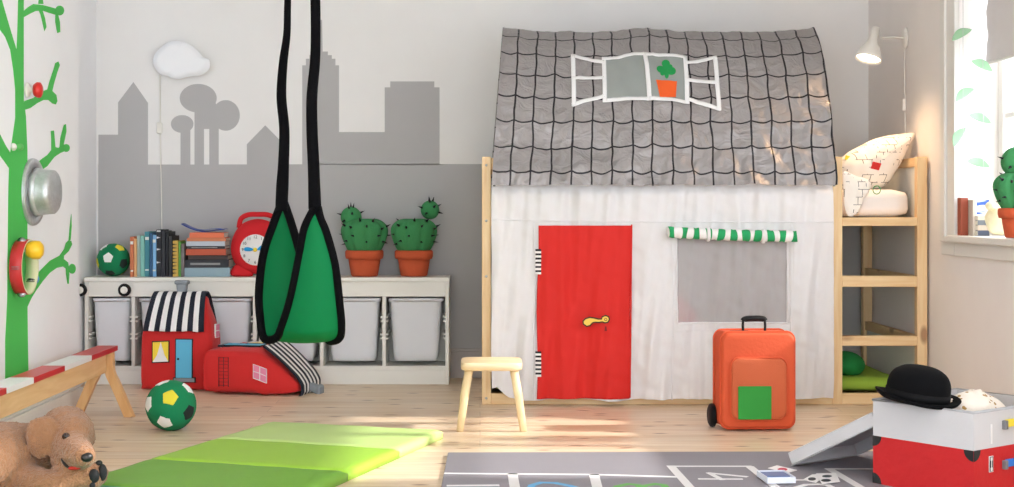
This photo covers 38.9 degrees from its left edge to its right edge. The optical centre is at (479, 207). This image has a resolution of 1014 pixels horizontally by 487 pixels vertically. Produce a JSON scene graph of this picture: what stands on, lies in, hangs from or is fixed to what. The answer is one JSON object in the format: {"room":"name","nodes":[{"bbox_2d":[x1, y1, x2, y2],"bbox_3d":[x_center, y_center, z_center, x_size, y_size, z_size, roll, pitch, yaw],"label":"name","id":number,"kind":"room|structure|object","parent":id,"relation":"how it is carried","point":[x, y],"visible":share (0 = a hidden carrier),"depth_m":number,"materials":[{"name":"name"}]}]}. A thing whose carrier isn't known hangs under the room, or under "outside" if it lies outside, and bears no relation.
{"room":"children's room","nodes":[
{"label":"children's room","id":0,"kind":"room"},
{"bbox_2d":[0,0,77,380],"bbox_3d":[-1.920,-0.380,2.950,0.200,2.600,7.100,0,0,0],"label":"wall","id":1,"kind":"structure","parent":0,"point":[53,308],"depth_m":6.05,"materials":[{"name":"paint"}]},
{"bbox_2d":[0,0,75,378],"bbox_3d":[-1.819,-0.098,5.764,0.002,1.787,1.373,0,0,0],"label":"tree","id":2,"kind":"object","parent":1,"relation":"attached to","point":[16,335],"visible":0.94,"depth_m":5.67,"materials":[{"name":"green paint"}]},
{"bbox_2d":[11,143,22,150],"bbox_3d":[-1.797,-0.237,5.577,0.041,0.030,0.030,0,0,0],"label":"peg","id":3,"kind":"object","parent":2,"relation":"attached to","point":[14,146],"visible":1,"depth_m":5.57,"materials":[{"name":"white paint"}]},
{"bbox_2d":[11,241,43,258],"bbox_3d":[-1.759,0.164,5.583,0.118,0.074,0.074,0,0,0],"label":"peg","id":4,"kind":"object","parent":2,"relation":"attached to","point":[34,249],"visible":0.83,"depth_m":5.56,"materials":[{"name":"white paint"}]},
{"bbox_2d":[9,237,38,296],"bbox_3d":[-1.784,0.231,5.606,0.048,0.235,0.230,0,0,0],"label":"tambourine","id":5,"kind":"object","parent":4,"relation":"hanging from","point":[21,288],"visible":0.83,"depth_m":5.55,"materials":[{"name":"red paint"}]},
{"bbox_2d":[24,82,42,97],"bbox_3d":[-1.786,-0.473,5.749,0.064,0.064,0.064,0,0,0],"label":"peg","id":6,"kind":"object","parent":2,"relation":"attached to","point":[37,89],"visible":1,"depth_m":5.73,"materials":[{"name":"white paint"}]},
{"bbox_2d":[21,158,61,225],"bbox_3d":[-1.767,-0.065,5.810,0.094,0.274,0.258,0,0,3],"label":"top hat","id":7,"kind":"object","parent":2,"relation":"hanging from","point":[41,189],"visible":1,"depth_m":5.74,"materials":[{"name":"silver metal"}]},
{"bbox_2d":[0,384,82,422],"bbox_3d":[-1.810,0.859,2.950,0.020,0.122,7.100,0,0,0],"label":"baseboard","id":8,"kind":"structure","parent":1,"relation":"attached to","point":[70,397],"depth_m":5.95,"materials":[{"name":"white wood"}]},
{"bbox_2d":[78,0,95,383],"bbox_3d":[-2.138,-0.380,7.135,0.120,2.600,1.270,0,0,0],"label":"wall","id":9,"kind":"structure","parent":0,"point":[86,9],"depth_m":7.57,"materials":[{"name":"paint"}]},
{"bbox_2d":[345,250,383,276],"bbox_3d":[-0.614,0.292,7.611,0.203,0.138,0.203,0,0,0],"label":"pot","id":10,"kind":"object","parent":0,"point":[362,263],"depth_m":7.54,"materials":[{"name":"ceramic"}]},
{"bbox_2d":[395,250,432,276],"bbox_3d":[-0.351,0.292,7.609,0.203,0.138,0.203,0,0,0],"label":"pot","id":11,"kind":"object","parent":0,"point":[412,263],"depth_m":7.54,"materials":[{"name":"ceramic"}]},
{"bbox_2d":[81,378,877,486],"bbox_3d":[0.013,0.970,3.645,4.483,0.100,8.490,0,0,0],"label":"floor","id":12,"kind":"structure","parent":0,"point":[121,441],"depth_m":6.12,"materials":[{"name":"brown wood"}]},
{"bbox_2d":[0,405,108,486],"bbox_3d":[-1.436,0.775,4.403,0.521,0.296,0.726,0,0,33],"label":"plush dog","id":13,"kind":"object","parent":12,"relation":"on","point":[55,449],"visible":1,"depth_m":4.42},
{"bbox_2d":[0,346,134,418],"bbox_3d":[-1.660,0.769,5.510,0.276,0.313,1.770,0,0,0],"label":"bench","id":14,"kind":"object","parent":12,"relation":"on","point":[18,392],"visible":0.77,"depth_m":5.69,"materials":[{"name":"red paint"}]},
{"bbox_2d":[79,275,258,383],"bbox_3d":[-1.636,0.641,7.594,0.949,0.558,0.312,0,0,0],"label":"storage unit","id":15,"kind":"object","parent":12,"relation":"on","point":[129,371],"visible":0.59,"depth_m":7.47,"materials":[{"name":"white paint"}]},
{"bbox_2d":[93,297,131,360],"bbox_3d":[-1.928,0.636,7.607,0.208,0.331,0.235,0,0,0],"label":"storage bin","id":16,"kind":"object","parent":15,"relation":"in","point":[112,314],"visible":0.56,"depth_m":7.50,"materials":[{"name":"plastic"}]},
{"bbox_2d":[96,243,129,275],"bbox_3d":[-1.945,0.275,7.610,0.174,0.173,0.176,0,0,0],"label":"ball","id":17,"kind":"object","parent":15,"relation":"on","point":[113,259],"visible":0.99,"depth_m":7.55,"materials":[{"name":"green fabric"}]},
{"bbox_2d":[130,236,136,276],"bbox_3d":[-1.828,0.257,7.610,0.019,0.210,0.161,0,0,0],"label":"book","id":18,"kind":"object","parent":15,"relation":"on","point":[134,237],"visible":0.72,"depth_m":7.53,"materials":[{"name":"paper"}]},
{"bbox_2d":[134,239,136,276],"bbox_3d":[-1.814,0.262,7.626,0.016,0.200,0.168,0,0,0],"label":"book","id":19,"kind":"object","parent":15,"relation":"on","point":[135,240],"visible":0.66,"depth_m":7.54,"materials":[{"name":"paper"}]},
{"bbox_2d":[137,235,143,276],"bbox_3d":[-1.799,0.254,7.642,0.018,0.216,0.176,0,0,0],"label":"book","id":20,"kind":"object","parent":15,"relation":"on","point":[138,237],"visible":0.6,"depth_m":7.55,"materials":[{"name":"paper"}]},
{"bbox_2d":[140,235,144,276],"bbox_3d":[-1.774,0.254,7.628,0.021,0.216,0.184,0,0,0],"label":"book","id":21,"kind":"object","parent":15,"relation":"on","point":[142,238],"visible":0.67,"depth_m":7.54,"materials":[{"name":"paper"}]},
{"bbox_2d":[139,297,150,323],"bbox_3d":[-1.643,0.636,7.607,0.296,0.331,0.235,0,0,0],"label":"storage bin","id":22,"kind":"object","parent":15,"relation":"in","point":[145,301],"visible":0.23,"depth_m":7.50,"materials":[{"name":"plastic"}]},
{"bbox_2d":[145,231,155,276],"bbox_3d":[-1.753,0.243,7.628,0.025,0.237,0.161,0,0,0],"label":"book","id":23,"kind":"object","parent":15,"relation":"on","point":[147,234],"visible":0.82,"depth_m":7.55,"materials":[{"name":"paper"}]},
{"bbox_2d":[150,232,155,276],"bbox_3d":[-1.728,0.246,7.614,0.014,0.231,0.168,0,0,0],"label":"book","id":24,"kind":"object","parent":15,"relation":"on","point":[154,233],"visible":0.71,"depth_m":7.53,"materials":[{"name":"paper"}]},
{"bbox_2d":[153,235,156,276],"bbox_3d":[-1.714,0.251,7.630,0.020,0.221,0.177,0,0,0],"label":"book","id":25,"kind":"object","parent":15,"relation":"on","point":[154,236],"visible":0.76,"depth_m":7.54,"materials":[{"name":"paper"}]},
{"bbox_2d":[156,229,168,276],"bbox_3d":[-1.692,0.238,7.646,0.026,0.248,0.185,0,0,0],"label":"book","id":26,"kind":"object","parent":15,"relation":"on","point":[158,232],"visible":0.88,"depth_m":7.55,"materials":[{"name":"paper"}]},
{"bbox_2d":[161,230,171,276],"bbox_3d":[-1.664,0.241,7.616,0.020,0.242,0.160,0,0,0],"label":"book","id":27,"kind":"object","parent":15,"relation":"on","point":[163,233],"visible":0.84,"depth_m":7.54,"materials":[{"name":"paper"}]},
{"bbox_2d":[166,231,174,276],"bbox_3d":[-1.647,0.243,7.632,0.017,0.237,0.168,0,0,0],"label":"book","id":28,"kind":"object","parent":15,"relation":"on","point":[169,233],"visible":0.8,"depth_m":7.55,"materials":[{"name":"paper"}]},
{"bbox_2d":[169,235,178,276],"bbox_3d":[-1.625,0.254,7.618,0.018,0.215,0.176,0,0,0],"label":"book","id":29,"kind":"object","parent":15,"relation":"on","point":[174,237],"visible":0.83,"depth_m":7.53,"materials":[{"name":"paper"}]},
{"bbox_2d":[173,240,184,276],"bbox_3d":[-1.603,0.267,7.634,0.030,0.189,0.185,0,0,0],"label":"book","id":30,"kind":"object","parent":15,"relation":"on","point":[175,243],"visible":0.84,"depth_m":7.54,"materials":[{"name":"paper"}]},
{"bbox_2d":[178,241,185,276],"bbox_3d":[-1.583,0.269,7.634,0.014,0.184,0.160,0,0,0],"label":"book","id":31,"kind":"object","parent":15,"relation":"on","point":[180,242],"visible":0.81,"depth_m":7.55,"materials":[{"name":"paper"}]},
{"bbox_2d":[181,243,187,276],"bbox_3d":[-1.562,0.275,7.620,0.018,0.173,0.168,0,0,0],"label":"book","id":32,"kind":"object","parent":15,"relation":"on","point":[184,256],"visible":0.62,"depth_m":7.54,"materials":[{"name":"paper"}]},
{"bbox_2d":[185,267,232,276],"bbox_3d":[-1.435,0.338,7.615,0.242,0.047,0.150,0,0,0],"label":"book","id":33,"kind":"object","parent":15,"relation":"on","point":[189,272],"visible":0.81,"depth_m":7.54,"materials":[{"name":"paper"}]},
{"bbox_2d":[185,259,232,267],"bbox_3d":[-1.435,0.293,7.615,0.231,0.042,0.150,0,0,0],"label":"book","id":34,"kind":"object","parent":33,"relation":"on","point":[228,263],"visible":0.77,"depth_m":7.54,"materials":[{"name":"paper"}]},
{"bbox_2d":[188,254,232,259],"bbox_3d":[-1.430,0.260,7.615,0.210,0.023,0.150,0,0,0],"label":"book","id":35,"kind":"object","parent":34,"relation":"on","point":[190,257],"visible":0.9,"depth_m":7.54,"materials":[{"name":"paper"}]},
{"bbox_2d":[186,248,230,254],"bbox_3d":[-1.441,0.232,7.615,0.210,0.033,0.150,0,0,0],"label":"book","id":36,"kind":"object","parent":35,"relation":"on","point":[188,251],"visible":0.89,"depth_m":7.54,"materials":[{"name":"paper"}]},
{"bbox_2d":[187,245,229,248],"bbox_3d":[-1.441,0.208,7.615,0.200,0.015,0.150,0,0,0],"label":"book","id":37,"kind":"object","parent":36,"relation":"on","point":[188,247],"visible":0.91,"depth_m":7.54,"materials":[{"name":"paper"}]},
{"bbox_2d":[186,241,228,245],"bbox_3d":[-1.443,0.188,7.615,0.205,0.025,0.150,0,0,0],"label":"book","id":38,"kind":"object","parent":37,"relation":"on","point":[188,243],"visible":0.89,"depth_m":7.54,"materials":[{"name":"paper"}]},
{"bbox_2d":[187,237,230,240],"bbox_3d":[-1.438,0.166,7.615,0.205,0.017,0.150,0,0,0],"label":"book","id":39,"kind":"object","parent":38,"relation":"on","point":[227,238],"visible":0.92,"depth_m":7.54,"materials":[{"name":"paper"}]},
{"bbox_2d":[190,232,228,237],"bbox_3d":[-1.437,0.143,7.615,0.181,0.027,0.150,0,0,0],"label":"book","id":40,"kind":"object","parent":39,"relation":"on","point":[192,234],"visible":1,"depth_m":7.54,"materials":[{"name":"paper"}]},
{"bbox_2d":[181,223,226,231],"bbox_3d":[-1.463,0.103,7.620,0.227,0.047,0.120,0,0,0],"label":"booklet","id":41,"kind":"object","parent":40,"relation":"on","point":[183,224],"visible":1,"depth_m":7.59,"materials":[{"name":"blue paper"}]},
{"bbox_2d":[211,297,252,343],"bbox_3d":[-1.328,0.636,7.607,0.271,0.331,0.235,0,0,0],"label":"storage bin","id":42,"kind":"object","parent":15,"relation":"in","point":[233,314],"visible":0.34,"depth_m":7.50,"materials":[{"name":"plastic"}]},
{"bbox_2d":[231,212,271,276],"bbox_3d":[-1.173,0.193,7.572,0.292,0.345,0.125,0,0,0],"label":"cushion","id":43,"kind":"object","parent":15,"relation":"on","point":[247,240],"visible":0.69,"depth_m":7.53,"materials":[{"name":"red fabric"}]},
{"bbox_2d":[240,234,263,264],"bbox_3d":[-1.179,0.219,7.530,0.168,0.168,0.040,0,0,0],"label":"clock","id":44,"kind":"object","parent":43,"relation":"on","point":[250,244],"depth_m":7.52,"materials":[{"name":"white plastic"}]},
{"bbox_2d":[145,380,196,430],"bbox_3d":[-1.278,0.816,5.930,0.207,0.210,0.208,0,0,0],"label":"ball","id":45,"kind":"object","parent":12,"relation":"on","point":[170,405],"visible":1,"depth_m":5.86,"materials":[{"name":"green fabric"}]},
{"bbox_2d":[141,280,220,389],"bbox_3d":[-1.522,0.645,7.329,0.383,0.561,0.294,0,-2,5],"label":"backpack","id":46,"kind":"object","parent":12,"relation":"on","point":[181,325],"visible":0.94,"depth_m":7.22,"materials":[{"name":"red fabric"}]},
{"bbox_2d":[203,341,323,395],"bbox_3d":[-1.051,0.814,7.181,0.550,0.279,0.382,0,0,13],"label":"backpack","id":47,"kind":"object","parent":12,"relation":"on","point":[259,367],"visible":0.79,"depth_m":7.04,"materials":[{"name":"red fabric"}]},
{"bbox_2d":[100,422,442,486],"bbox_3d":[-0.807,0.899,4.946,0.764,0.039,1.880,0,0,18],"label":"mat","id":48,"kind":"object","parent":12,"relation":"on","point":[271,454],"visible":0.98,"depth_m":5.06,"materials":[{"name":"green fabric"}]},
{"bbox_2d":[259,275,450,384],"bbox_3d":[-0.656,0.641,7.607,0.996,0.558,0.286,0,0,0],"label":"storage unit","id":49,"kind":"object","parent":12,"relation":"on","point":[384,369],"visible":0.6,"depth_m":7.48,"materials":[{"name":"white paint"}]},
{"bbox_2d":[290,343,317,360],"bbox_3d":[-0.982,0.636,7.607,0.282,0.331,0.235,0,0,0],"label":"storage bin","id":50,"kind":"object","parent":49,"relation":"in","point":[308,350],"visible":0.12,"depth_m":7.50,"materials":[{"name":"plastic"}]},
{"bbox_2d":[331,297,381,360],"bbox_3d":[-0.663,0.636,7.607,0.294,0.331,0.235,0,0,0],"label":"storage bin","id":51,"kind":"object","parent":49,"relation":"in","point":[360,342],"visible":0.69,"depth_m":7.50,"materials":[{"name":"plastic"}]},
{"bbox_2d":[337,203,390,276],"bbox_3d":[-0.611,0.165,7.597,0.247,0.394,0.250,0,0,34],"label":"potted cactus","id":52,"kind":"object","parent":49,"relation":"on","point":[364,240],"visible":1,"depth_m":7.54,"materials":[{"name":"ceramic"}]},
{"bbox_2d":[388,297,443,360],"bbox_3d":[-0.337,0.636,7.607,0.295,0.331,0.235,0,0,0],"label":"storage bin","id":53,"kind":"object","parent":49,"relation":"in","point":[415,321],"visible":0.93,"depth_m":7.50,"materials":[{"name":"plastic"}]},
{"bbox_2d":[391,197,442,276],"bbox_3d":[-0.341,0.148,7.599,0.253,0.426,0.254,0,0,18],"label":"potted cactus","id":54,"kind":"object","parent":49,"relation":"on","point":[413,239],"visible":1,"depth_m":7.54,"materials":[{"name":"fabric"}]},
{"bbox_2d":[456,357,526,431],"bbox_3d":[0.048,0.780,6.020,0.290,0.284,0.268,0,0,0],"label":"wooden stool","id":55,"kind":"object","parent":12,"relation":"on","point":[468,364],"visible":1,"depth_m":5.90,"materials":[{"name":"brown wood"}]},
{"bbox_2d":[441,451,892,486],"bbox_3d":[0.738,0.914,4.350,1.764,0.011,2.041,0,0,0],"label":"rug","id":56,"kind":"object","parent":12,"relation":"on","point":[462,469],"visible":0.91,"depth_m":4.99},
{"bbox_2d":[757,470,795,483],"bbox_3d":[0.987,0.895,4.780,0.095,0.020,0.131,0,0,-5],"label":"box","id":57,"kind":"object","parent":56,"relation":"on","point":[768,476],"visible":1,"depth_m":4.76,"materials":[{"name":"white cardboard"}]},
{"bbox_2d":[768,465,796,472],"bbox_3d":[1.048,0.906,4.978,0.062,0.003,0.124,0,0,-29],"label":"card","id":58,"kind":"object","parent":56,"relation":"on","point":[776,467],"visible":0.78,"depth_m":4.98,"materials":[{"name":"white paper"}]},
{"bbox_2d":[803,474,818,482],"bbox_3d":[1.123,0.906,4.822,0.050,0.003,0.177,0,0,25],"label":"card","id":59,"kind":"object","parent":56,"relation":"on","point":[812,478],"visible":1,"depth_m":4.80,"materials":[{"name":"white paper"}]},
{"bbox_2d":[816,473,839,483],"bbox_3d":[1.166,0.903,4.790,0.068,0.003,0.194,0,0,7],"label":"card","id":60,"kind":"object","parent":56,"relation":"on","point":[824,478],"visible":1,"depth_m":4.80,"materials":[{"name":"white paper"}]},
{"bbox_2d":[788,412,872,465],"bbox_3d":[1.345,0.794,5.016,0.365,0.228,0.382,0,0,-37],"label":"lid","id":61,"kind":"object","parent":56,"relation":"on","point":[855,438],"visible":0.7,"depth_m":5.02,"materials":[{"name":"white cardboard"}]},
{"bbox_2d":[872,388,1013,486],"bbox_3d":[1.601,0.769,4.725,0.465,0.280,0.397,0,0,-37],"label":"storage box","id":62,"kind":"object","parent":56,"relation":"on","point":[914,446],"visible":0.98,"depth_m":4.55,"materials":[{"name":"red fabric"}]},
{"bbox_2d":[873,472,880,483],"bbox_3d":[1.322,0.891,4.740,0.036,0.034,0.036,0,0,-37],"label":"print","id":63,"kind":"object","parent":62,"relation":"on","point":[876,475],"depth_m":4.73},
{"bbox_2d":[873,435,880,445],"bbox_3d":[1.322,0.769,4.740,0.036,0.034,0.036,0,0,-37],"label":"print","id":64,"kind":"object","parent":62,"relation":"attached to","point":[876,438],"depth_m":4.73},
{"bbox_2d":[875,364,961,409],"bbox_3d":[1.422,0.575,4.659,0.277,0.132,0.276,0,0,44],"label":"hat","id":65,"kind":"object","parent":62,"relation":"on","point":[922,386],"visible":1,"depth_m":4.58,"materials":[{"name":"black fabric"}]},
{"bbox_2d":[964,450,980,461],"bbox_3d":[1.531,0.769,4.461,0.036,0.034,0.036,0,0,-37],"label":"print","id":66,"kind":"object","parent":62,"relation":"attached to","point":[969,455],"depth_m":4.45},
{"bbox_2d":[950,389,1005,410],"bbox_3d":[1.619,0.685,4.716,0.226,0.184,0.215,0,0,0],"label":"cloth bundle","id":67,"kind":"object","parent":62,"relation":"in","point":[972,400],"visible":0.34,"depth_m":4.65,"materials":[{"name":"white fabric"}]},
{"bbox_2d":[989,456,992,471],"bbox_3d":[1.601,0.802,4.491,0.022,0.050,0.003,0,0,-37],"label":"latch","id":68,"kind":"object","parent":62,"relation":"attached to","point":[990,457],"depth_m":4.49,"materials":[{"name":"silver metal"}]},
{"bbox_2d":[496,365,888,389],"bbox_3d":[1.044,0.835,7.200,1.952,0.061,0.867,0,0,0],"label":"mattress","id":69,"kind":"object","parent":12,"relation":"on","point":[869,378],"visible":0.13,"depth_m":6.78,"materials":[{"name":"green fabric"}]},
{"bbox_2d":[842,351,864,374],"bbox_3d":[1.772,0.757,6.949,0.185,0.125,0.181,0,0,0],"label":"cushion","id":70,"kind":"object","parent":69,"relation":"on","point":[852,363],"visible":0.52,"depth_m":6.88,"materials":[{"name":"green fabric"}]},
{"bbox_2d":[482,157,926,404],"bbox_3d":[1.052,0.340,7.204,2.085,1.160,0.992,0,0,0],"label":"bed","id":71,"kind":"object","parent":12,"relation":"on","point":[884,348],"visible":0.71,"depth_m":6.71,"materials":[{"name":"brown wood"}]},
{"bbox_2d":[491,27,837,401],"bbox_3d":[0.860,-0.006,7.164,1.617,1.807,1.144,0,0,0],"label":"tent","id":72,"kind":"object","parent":71,"relation":"attached to","point":[655,191],"visible":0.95,"depth_m":6.66,"materials":[{"name":"white fabric"}]},
{"bbox_2d":[571,52,721,110],"bbox_3d":[0.794,-0.609,6.892,0.720,0.301,0.200,0,0,0],"label":"print","id":73,"kind":"object","parent":72,"relation":"attached to","point":[600,81],"depth_m":6.88},
{"bbox_2d":[842,190,907,216],"bbox_3d":[1.045,-0.022,7.205,1.978,0.137,0.878,0,0,0],"label":"mattress","id":74,"kind":"object","parent":71,"relation":"on","point":[888,203],"visible":0.17,"depth_m":6.77,"materials":[{"name":"white fabric"}]},
{"bbox_2d":[842,133,914,215],"bbox_3d":[1.900,-0.162,6.862,0.400,0.404,0.312,0,0,0],"label":"pillow","id":75,"kind":"object","parent":74,"relation":"on","point":[871,165],"visible":0.99,"depth_m":6.86,"materials":[{"name":"white fabric"}]},
{"bbox_2d":[871,162,880,169],"bbox_3d":[1.890,-0.201,6.843,0.051,0.042,0.004,0,0,0],"label":"print","id":76,"kind":"object","parent":75,"relation":"attached to","point":[874,165],"depth_m":6.84},
{"bbox_2d":[707,315,795,428],"bbox_3d":[1.142,0.683,5.973,0.356,0.474,0.218,0,0,-3],"label":"suitcase","id":77,"kind":"object","parent":12,"relation":"on","point":[754,369],"visible":1,"depth_m":5.89,"materials":[{"name":"orange plastic"}]},
{"bbox_2d":[96,0,867,347],"bbox_3d":[0.013,-0.380,7.829,4.483,2.601,0.121,0,0,0],"label":"wall","id":78,"kind":"structure","parent":0,"point":[407,97],"depth_m":7.77,"materials":[{"name":"white paint"}]},
{"bbox_2d":[153,41,209,228],"bbox_3d":[-1.607,-0.277,7.734,0.307,1.245,0.064,0,0,0],"label":"lamp","id":79,"kind":"object","parent":78,"relation":"attached to","point":[174,59],"visible":1,"depth_m":7.70,"materials":[{"name":"white plastic"}]},
{"bbox_2d":[157,122,161,133],"bbox_3d":[-1.734,-0.433,7.756,0.030,0.060,0.020,0,0,0],"label":"switch","id":80,"kind":"object","parent":79,"relation":"attached to","point":[159,125],"depth_m":7.75,"materials":[{"name":"white plastic"}]},
{"bbox_2d":[153,41,209,78],"bbox_3d":[-1.607,-0.796,7.712,0.307,0.206,0.020,0,0,0],"label":"diffuser","id":81,"kind":"object","parent":79,"relation":"attached to","point":[175,59],"depth_m":7.70,"materials":[{"name":"white plastic"}]},
{"bbox_2d":[450,348,860,377],"bbox_3d":[0.013,0.840,7.761,4.183,0.160,0.018,0,0,0],"label":"baseboard","id":82,"kind":"structure","parent":78,"relation":"attached to","point":[456,354],"depth_m":7.75,"materials":[{"name":"grey paint"}]},
{"bbox_2d":[868,0,1013,394],"bbox_3d":[2.255,-0.380,3.585,0.300,2.600,8.370,0,0,0],"label":"wall","id":83,"kind":"structure","parent":0,"point":[970,301],"depth_m":6.56,"materials":[{"name":"paint"}]},
{"bbox_2d":[855,26,908,158],"bbox_3d":[1.974,-0.554,6.941,0.428,0.674,0.126,0,0,-39],"label":"lamp","id":84,"kind":"object","parent":83,"relation":"attached to","point":[869,52],"visible":0.93,"depth_m":6.86,"materials":[{"name":"white metal"}]},
{"bbox_2d":[902,99,905,110],"bbox_3d":[2.093,-0.508,7.080,0.020,0.060,0.022,0,0,0],"label":"switch","id":85,"kind":"object","parent":84,"relation":"attached to","point":[903,100],"depth_m":7.07,"materials":[{"name":"white plastic"}]},
{"bbox_2d":[940,0,1013,261],"bbox_3d":[2.190,-0.650,5.510,0.270,1.720,1.940,0,0,0],"label":"window","id":86,"kind":"structure","parent":83,"relation":"in","point":[994,248],"depth_m":6.30,"materials":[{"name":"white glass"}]},
{"bbox_2d":[957,198,967,235],"bbox_3d":[2.107,0.038,6.258,0.032,0.164,0.045,0,0,0],"label":"book","id":87,"kind":"object","parent":86,"relation":"on","point":[962,203],"visible":1,"depth_m":6.24,"materials":[{"name":"red paper"}]},
{"bbox_2d":[952,28,973,170],"bbox_3d":[2.096,-0.745,6.223,0.098,1.170,0.009,0,0,0],"label":"leaf garland","id":88,"kind":"object","parent":86,"relation":"hanging from","point":[961,32],"visible":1,"depth_m":6.23},
{"bbox_2d":[968,200,975,235],"bbox_3d":[2.131,0.042,6.230,0.014,0.156,0.100,0,0,0],"label":"book","id":89,"kind":"object","parent":86,"relation":"on","point":[971,203],"visible":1,"depth_m":6.20,"materials":[{"name":"white paper"}]},
{"bbox_2d":[967,59,991,169],"bbox_3d":[2.108,-0.745,6.053,0.109,1.170,0.009,0,0,0],"label":"leaf garland","id":90,"kind":"object","parent":86,"relation":"hanging from","point":[977,161],"visible":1,"depth_m":6.06},
{"bbox_2d":[975,230,988,235],"bbox_3d":[2.160,0.108,6.210,0.050,0.024,0.120,0,0,0],"label":"book","id":91,"kind":"object","parent":86,"relation":"on","point":[978,232],"visible":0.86,"depth_m":6.15,"materials":[{"name":"paper"}]},
{"bbox_2d":[975,225,987,229],"bbox_3d":[2.161,0.085,6.210,0.052,0.022,0.120,0,0,0],"label":"book","id":92,"kind":"object","parent":91,"relation":"on","point":[978,227],"visible":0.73,"depth_m":6.15,"materials":[{"name":"paper"}]},
{"bbox_2d":[975,220,985,224],"bbox_3d":[2.167,0.063,6.210,0.062,0.022,0.120,0,0,0],"label":"book","id":93,"kind":"object","parent":92,"relation":"on","point":[978,222],"visible":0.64,"depth_m":6.15,"materials":[{"name":"paper"}]},
{"bbox_2d":[975,216,984,219],"bbox_3d":[2.162,0.043,6.210,0.055,0.017,0.120,0,0,0],"label":"book","id":94,"kind":"object","parent":93,"relation":"on","point":[976,217],"visible":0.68,"depth_m":6.15,"materials":[{"name":"paper"}]},
{"bbox_2d":[975,199,990,215],"bbox_3d":[2.176,-0.003,6.207,0.066,0.074,0.006,0,0,0],"label":"picture card","id":95,"kind":"object","parent":94,"relation":"on","point":[981,210],"visible":0.79,"depth_m":6.20,"materials":[{"name":"white paper"}]},
{"bbox_2d":[977,200,988,213],"bbox_3d":[2.176,-0.004,6.204,0.054,0.063,0.002,0,0,0],"label":"picture","id":96,"kind":"object","parent":95,"relation":"attached to","point":[981,209],"depth_m":6.20},
{"bbox_2d":[985,201,1003,234],"bbox_3d":[2.157,0.043,6.001,0.092,0.142,0.100,0,0,0],"label":"toy","id":97,"kind":"object","parent":86,"relation":"on","point":[994,225],"visible":0.77,"depth_m":5.97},
{"bbox_2d":[986,0,1013,64],"bbox_3d":[2.205,-0.976,5.510,0.050,0.709,1.540,0,0,0],"label":"roller blind","id":98,"kind":"object","parent":86,"relation":"attached to","point":[999,13],"visible":0.94,"depth_m":6.08,"materials":[{"name":"white fabric"}]},
{"bbox_2d":[993,147,1013,237],"bbox_3d":[2.138,-0.072,5.658,0.242,0.380,0.192,0,0,-6],"label":"potted cactus","id":99,"kind":"object","parent":86,"relation":"on","point":[1003,185],"visible":1,"depth_m":5.62,"materials":[{"name":"fabric"}]},
{"bbox_2d":[998,208,1013,237],"bbox_3d":[2.135,0.059,5.661,0.173,0.118,0.172,0,0,0],"label":"pot","id":100,"kind":"object","parent":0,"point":[1006,214],"depth_m":5.63,"materials":[{"name":"ceramic"}]},
{"bbox_3d":[0.013,-1.730,3.645,4.483,0.100,8.490,0,0,0],"label":"ceiling","id":101,"kind":"structure","parent":0,"visible":0},
{"bbox_2d":[255,0,344,344],"bbox_3d":[-0.695,-0.581,5.506,0.396,2.214,0.196,0,0,30],"label":"swing","id":102,"kind":"object","parent":101,"relation":"hanging from","point":[299,294],"visible":1,"depth_m":5.44,"materials":[{"name":"green fabric"}]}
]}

